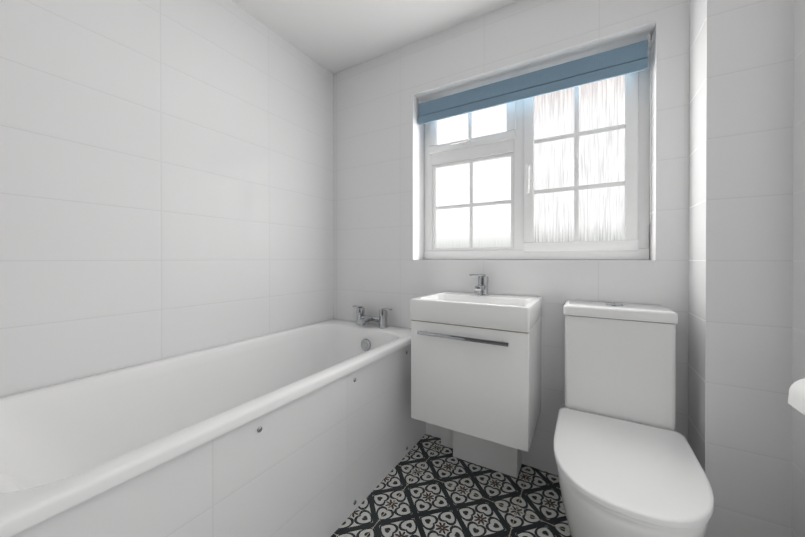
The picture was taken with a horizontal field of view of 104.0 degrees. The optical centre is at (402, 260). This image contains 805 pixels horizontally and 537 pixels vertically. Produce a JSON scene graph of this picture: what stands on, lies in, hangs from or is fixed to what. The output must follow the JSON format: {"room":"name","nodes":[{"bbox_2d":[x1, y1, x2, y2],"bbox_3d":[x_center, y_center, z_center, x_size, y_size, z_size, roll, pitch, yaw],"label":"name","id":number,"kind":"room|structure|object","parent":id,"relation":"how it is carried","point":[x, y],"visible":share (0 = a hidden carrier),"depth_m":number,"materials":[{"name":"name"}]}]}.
{"room":"bathroom","nodes":[
{"label":"bathroom","id":0,"kind":"room"},
{"bbox_2d":[0,0,332,397],"bbox_3d":[-1.213,-0.143,1.223,0.150,2.400,3.150,0,0,30],"label":"wall","id":1,"kind":"structure","parent":0,"point":[166,178],"depth_m":1.33,"materials":[{"name":"tile"}]},
{"bbox_2d":[232,0,518,73],"bbox_3d":[-0.220,-1.390,0.633,2.455,0.100,3.150,0,0,30],"label":"ceiling","id":2,"kind":"structure","parent":0,"point":[334,36],"depth_m":1.77,"materials":[{"name":"white paint"}]},
{"bbox_2d":[331,434,570,536],"bbox_3d":[-0.220,1.110,0.644,2.455,0.100,3.150,0,0,30],"label":"floor","id":3,"kind":"structure","parent":0,"point":[429,486],"depth_m":1.37,"materials":[{"name":"tile"}]},
{"bbox_2d":[0,319,410,536],"bbox_3d":[-0.605,0.741,1.360,0.757,0.629,1.697,0,0,30],"label":"bathtub","id":4,"kind":"object","parent":3,"relation":"on","point":[64,446],"visible":0.54,"depth_m":1.15,"materials":[{"name":"white ceramic"}]},
{"bbox_2d":[10,344,425,536],"bbox_3d":[-0.292,0.759,1.176,0.016,0.595,1.697,0,0,30],"label":"bath panel","id":5,"kind":"object","parent":4,"relation":"attached to","point":[324,460],"visible":0.83,"depth_m":1.01,"materials":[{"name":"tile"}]},
{"bbox_2d":[352,305,391,327],"bbox_3d":[-0.221,0.363,1.995,0.304,0.121,0.146,0,0,30],"label":"tap","id":6,"kind":"object","parent":4,"relation":"on","point":[363,319],"visible":1,"depth_m":1.97,"materials":[{"name":"silver metal"}]},
{"bbox_2d":[410,291,541,477],"bbox_3d":[0.360,0.619,1.527,0.535,0.871,0.429,0,0,30],"label":"vanity unit","id":7,"kind":"object","parent":3,"relation":"on","point":[475,377],"visible":1,"depth_m":1.38,"materials":[{"name":"white"}]},
{"bbox_2d":[469,274,488,295],"bbox_3d":[0.392,0.129,1.642,0.101,0.110,0.130,0,0,30],"label":"mixer tap","id":8,"kind":"object","parent":7,"relation":"on","point":[481,287],"visible":1,"depth_m":1.64,"materials":[{"name":"silver metal"}]},
{"bbox_2d":[554,300,713,536],"bbox_3d":[0.761,0.620,1.102,0.400,0.873,0.750,0,0,30],"label":"toilet","id":9,"kind":"object","parent":3,"relation":"on","point":[628,463],"visible":1,"depth_m":1.12,"materials":[{"name":"white ceramic"}]},
{"bbox_2d":[333,0,689,474],"bbox_3d":[0.503,-0.146,1.867,2.155,2.400,0.300,0,0,30],"label":"wall","id":10,"kind":"structure","parent":0,"point":[372,287],"depth_m":1.67,"materials":[{"name":"tile"}]},
{"bbox_2d":[424,49,649,259],"bbox_3d":[0.655,-0.513,1.784,1.181,1.020,0.126,0,0,30],"label":"casement window","id":11,"kind":"structure","parent":10,"relation":"in","point":[561,175],"depth_m":1.71,"materials":[{"name":"white"}]},
{"bbox_2d":[418,33,651,223],"bbox_3d":[0.612,-0.594,1.710,1.176,0.856,0.047,0,0,30],"label":"blind","id":12,"kind":"object","parent":11,"relation":"attached to","point":[623,60],"visible":1,"depth_m":1.61,"materials":[{"name":"blue fabric"}]},
{"bbox_2d":[688,0,793,536],"bbox_3d":[1.211,-0.143,1.148,0.205,2.400,0.220,0,0,30],"label":"wall","id":13,"kind":"structure","parent":0,"point":[741,128],"depth_m":1.06,"materials":[{"name":"tile"}]},
{"bbox_2d":[791,0,804,536],"bbox_3d":[0.774,-0.138,0.054,0.150,2.400,3.150,0,0,30],"label":"wall","id":14,"kind":"structure","parent":0,"point":[798,442],"depth_m":0.97,"materials":[{"name":"tile"}]},
{"bbox_2d":[788,378,804,414],"bbox_3d":[1.024,0.347,0.742,0.108,0.093,0.162,0,0,30],"label":"toilet roll","id":15,"kind":"object","parent":14,"relation":"attached to","point":[796,398],"visible":1,"depth_m":0.79,"materials":[{"name":"white paper"}]}
]}

